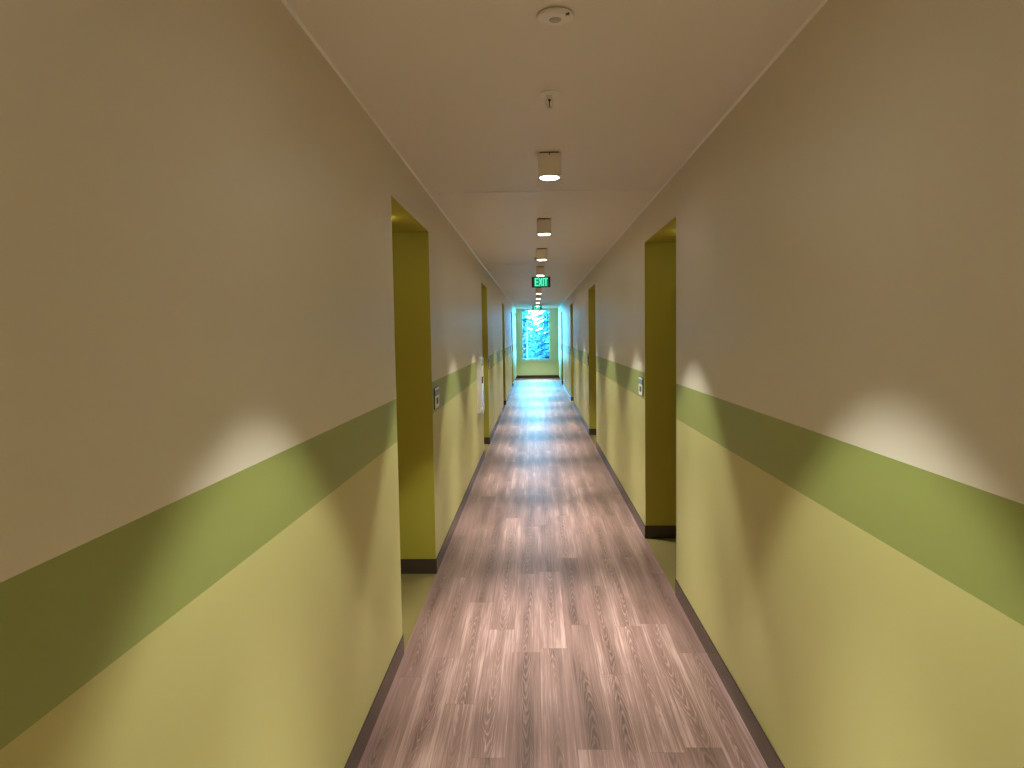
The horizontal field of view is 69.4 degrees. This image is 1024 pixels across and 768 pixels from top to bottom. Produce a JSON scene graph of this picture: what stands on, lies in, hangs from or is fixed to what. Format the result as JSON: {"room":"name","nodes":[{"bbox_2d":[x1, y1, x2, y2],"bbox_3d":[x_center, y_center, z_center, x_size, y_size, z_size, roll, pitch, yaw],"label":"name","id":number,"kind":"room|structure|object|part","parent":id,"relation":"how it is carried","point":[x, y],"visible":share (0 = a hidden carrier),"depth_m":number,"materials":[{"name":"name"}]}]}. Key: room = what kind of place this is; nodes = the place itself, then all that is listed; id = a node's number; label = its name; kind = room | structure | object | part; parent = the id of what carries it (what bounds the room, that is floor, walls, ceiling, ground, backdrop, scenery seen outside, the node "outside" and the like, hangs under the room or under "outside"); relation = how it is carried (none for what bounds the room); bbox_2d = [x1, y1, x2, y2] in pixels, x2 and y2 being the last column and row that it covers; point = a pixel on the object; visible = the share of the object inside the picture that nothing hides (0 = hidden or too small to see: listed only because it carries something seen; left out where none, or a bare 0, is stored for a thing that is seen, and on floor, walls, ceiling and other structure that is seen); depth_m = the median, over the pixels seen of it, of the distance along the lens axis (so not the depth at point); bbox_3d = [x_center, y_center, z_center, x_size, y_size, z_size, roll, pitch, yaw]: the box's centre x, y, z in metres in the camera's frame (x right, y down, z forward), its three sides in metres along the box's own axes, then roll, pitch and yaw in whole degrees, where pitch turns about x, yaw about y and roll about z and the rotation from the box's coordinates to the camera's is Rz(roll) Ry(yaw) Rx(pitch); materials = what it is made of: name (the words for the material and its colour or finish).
{"room":"apartment building corridor","nodes":[
{"label":"apartment building corridor","id":0,"kind":"room"},
{"bbox_2d":[0,0,516,767],"bbox_3d":[-0.594,-0.450,11.855,0.560,2.529,30.470,-1,4,2],"label":"wall","id":1,"kind":"structure","parent":0,"point":[233,313],"depth_m":1.55,"materials":[{"name":"paint"}]},
{"bbox_2d":[281,0,515,308],"bbox_3d":[-0.330,-1.712,11.763,0.008,0.008,30.470,-1,4,2],"label":"trim","id":2,"kind":"structure","parent":1,"relation":"attached to","point":[285,2],"depth_m":2.88,"materials":[{"name":"white"}]},
{"bbox_2d":[344,376,516,767],"bbox_3d":[-0.502,0.760,11.934,0.426,0.100,30.470,-1,4,2],"label":"baseboard","id":3,"kind":"structure","parent":1,"relation":"attached to","point":[408,566],"depth_m":3.66,"materials":[{"name":"brown plastic"}]},
{"bbox_2d":[434,386,438,409],"bbox_3d":[-0.517,0.093,5.084,0.010,0.145,0.210,-1,4,2],"label":"room sign","id":4,"kind":"object","parent":1,"relation":"attached to","point":[436,389],"visible":1,"depth_m":5.04,"materials":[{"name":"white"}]},
{"bbox_3d":[-0.514,0.120,5.086,0.002,0.084,0.200,-1,4,2],"label":"white panel","id":5,"kind":"part","parent":4,"relation":"part of","materials":[{"name":"white plastic"}]},
{"bbox_2d":[476,357,483,413],"bbox_3d":[-0.369,0.010,8.836,0.070,0.665,0.380,-1,4,2],"label":"upper cabinet","id":6,"kind":"object","parent":1,"relation":"attached to","point":[480,362],"visible":1,"depth_m":8.66,"materials":[{"name":"white metal"}]},
{"bbox_3d":[-0.356,0.010,8.836,0.016,0.653,0.370,-1,4,2],"label":"cabinet door","id":7,"kind":"part","parent":6,"relation":"part of","materials":[{"name":"white ceramic"}]},
{"bbox_2d":[516,308,557,374],"bbox_3d":[0.922,-1.491,27.125,2.644,2.529,0.220,-1,4,2],"label":"wall","id":8,"kind":"structure","parent":0,"point":[523,368],"depth_m":27.04,"materials":[{"name":"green paint"}]},
{"bbox_2d":[520,309,550,361],"bbox_3d":[0.863,-1.760,27.027,1.130,1.900,0.145,-1,4,2],"label":"window","id":9,"kind":"structure","parent":8,"relation":"in","point":[522,360],"depth_m":27.02,"materials":[{"name":"white plastic"}]},
{"bbox_3d":[0.875,-0.850,27.047,1.130,0.081,0.065,-1,4,2],"label":"sill","id":10,"kind":"part","parent":9,"relation":"part of","materials":[{"name":"white plastic"}]},
{"bbox_2d":[517,375,557,377],"bbox_3d":[0.937,-0.272,27.094,1.512,0.100,0.006,-1,4,2],"label":"baseboard","id":11,"kind":"structure","parent":8,"relation":"attached to","point":[518,376],"depth_m":27.09,"materials":[{"name":"brown plastic"}]},
{"bbox_2d":[286,0,822,308],"bbox_3d":[0.428,-1.803,11.768,2.644,0.150,30.840,-1,4,2],"label":"ceiling","id":12,"kind":"structure","parent":0,"point":[455,86],"depth_m":2.89,"materials":[{"name":"beige paint"}]},
{"bbox_2d":[532,305,541,310],"bbox_3d":[0.799,-2.432,23.625,0.300,0.182,0.054,-1,4,2],"label":"exit sign","id":13,"kind":"object","parent":12,"relation":"attached to","point":[534,308],"visible":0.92,"depth_m":23.60,"materials":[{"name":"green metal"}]},
{"bbox_2d":[536,288,541,293],"bbox_3d":[0.536,-1.873,14.873,0.120,0.126,0.120,-1,4,2],"label":"recessed light","id":14,"kind":"object","parent":12,"relation":"in","point":[538,290],"visible":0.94,"depth_m":14.81,"materials":[{"name":"white metal"}]},
{"bbox_2d":[536,267,544,275],"bbox_3d":[0.394,-1.565,10.286,0.120,0.126,0.120,-1,4,2],"label":"recessed light","id":15,"kind":"object","parent":12,"relation":"in","point":[540,271],"visible":1,"depth_m":10.23,"materials":[{"name":"white metal"}]},
{"bbox_2d":[532,276,549,287],"bbox_3d":[0.467,-1.646,11.905,0.300,0.182,0.054,-1,4,2],"label":"exit sign","id":16,"kind":"object","parent":12,"relation":"attached to","point":[539,281],"visible":1,"depth_m":11.88,"materials":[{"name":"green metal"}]},
{"bbox_3d":[0.467,-1.639,11.883,0.224,0.146,0.002,-1,4,2],"label":"plate","id":17,"kind":"part","parent":16,"relation":"part of","materials":[{"name":"teal plastic"}]},
{"bbox_2d":[536,248,546,260],"bbox_3d":[0.326,-1.419,8.112,0.120,0.126,0.120,-1,4,2],"label":"recessed light","id":18,"kind":"object","parent":12,"relation":"in","point":[541,253],"visible":1,"depth_m":8.05,"materials":[{"name":"white metal"}]},
{"bbox_2d":[537,218,551,235],"bbox_3d":[0.262,-1.280,6.037,0.120,0.126,0.120,-1,4,2],"label":"recessed light","id":19,"kind":"object","parent":12,"relation":"in","point":[544,227],"visible":1,"depth_m":5.98,"materials":[{"name":"white metal"}]},
{"bbox_2d":[539,90,558,109],"bbox_3d":[0.146,-1.100,2.875,0.078,0.061,0.078,-1,4,2],"label":"sprinkler head","id":20,"kind":"object","parent":12,"relation":"attached to","point":[548,94],"visible":1,"depth_m":2.87},
{"bbox_2d":[538,152,560,179],"bbox_3d":[0.194,-1.134,3.853,0.120,0.126,0.120,-1,4,2],"label":"recessed light","id":21,"kind":"object","parent":12,"relation":"in","point":[549,163],"visible":1,"depth_m":3.80,"materials":[{"name":"white metal"}]},
{"bbox_2d":[537,6,573,25],"bbox_3d":[0.126,-1.073,2.165,0.109,0.020,0.109,-1,4,2],"label":"smoke detector","id":22,"kind":"object","parent":12,"relation":"attached to","point":[554,15],"visible":1,"depth_m":2.14,"materials":[{"name":"beige plastic"}]},
{"bbox_3d":[0.126,-1.081,2.165,0.103,0.004,0.103,-1,4,2],"label":"mounting plate","id":23,"kind":"part","parent":22,"relation":"part of","materials":[{"name":"beige plastic"}]},
{"bbox_2d":[358,378,767,767],"bbox_3d":[0.468,0.857,11.910,2.364,0.120,30.470,-1,4,2],"label":"floor","id":24,"kind":"structure","parent":0,"point":[548,631],"depth_m":3.90,"materials":[{"name":"brown wood"}]},
{"bbox_2d":[558,0,1023,767],"bbox_3d":[1.489,-0.478,11.789,0.560,2.529,30.470,-1,4,2],"label":"wall","id":25,"kind":"structure","parent":0,"point":[819,314],"depth_m":1.99,"materials":[{"name":"paint"}]},
{"bbox_2d":[639,376,643,396],"bbox_3d":[1.021,0.018,5.857,0.010,0.145,0.210,-1,4,2],"label":"room sign","id":26,"kind":"object","parent":25,"relation":"attached to","point":[641,385],"visible":1,"depth_m":5.80,"materials":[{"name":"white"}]},
{"bbox_3d":[1.018,0.044,5.859,0.002,0.084,0.200,-1,4,2],"label":"white panel","id":27,"kind":"part","parent":26,"relation":"part of","materials":[{"name":"white plastic"}]},
{"bbox_2d":[558,375,784,767],"bbox_3d":[1.434,0.735,11.872,0.426,0.100,30.470,-1,4,2],"label":"baseboard","id":28,"kind":"structure","parent":25,"relation":"attached to","point":[761,740],"depth_m":3.63,"materials":[{"name":"brown plastic"}]},
{"bbox_2d":[558,0,827,307],"bbox_3d":[1.185,-1.732,11.714,0.008,0.008,30.470,-1,4,2],"label":"trim","id":29,"kind":"structure","parent":25,"relation":"attached to","point":[823,2],"depth_m":2.95,"materials":[{"name":"white"}]},
{"label":"outside","id":30,"kind":"structure","parent":0,"visible":0},
{"bbox_3d":[2.515,0.328,68.867,82.000,0.300,82.530,-1,4,2],"label":"ground","id":31,"kind":"structure","parent":30,"visible":0},
{"bbox_2d":[522,311,535,358],"bbox_3d":[0.146,-2.663,39.985,3.692,9.582,3.796,2,5,32],"label":"spruce tree","id":32,"kind":"object","parent":31,"relation":"on","point":[525,320],"visible":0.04,"depth_m":39.68,"materials":[{"name":"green plant"}]},
{"bbox_2d":[523,327,541,351],"bbox_3d":[1.405,-0.753,45.784,5.856,5.749,6.280,0,4,10],"label":"spruce tree","id":33,"kind":"object","parent":31,"relation":"on","point":[535,334],"visible":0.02,"depth_m":45.22,"materials":[{"name":"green plant"}]},
{"bbox_2d":[524,310,548,358],"bbox_3d":[2.117,-2.299,35.526,4.450,9.387,4.233,3,5,42],"label":"spruce tree","id":34,"kind":"object","parent":31,"relation":"on","point":[541,348],"visible":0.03,"depth_m":35.12,"materials":[{"name":"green plant"}]}
]}

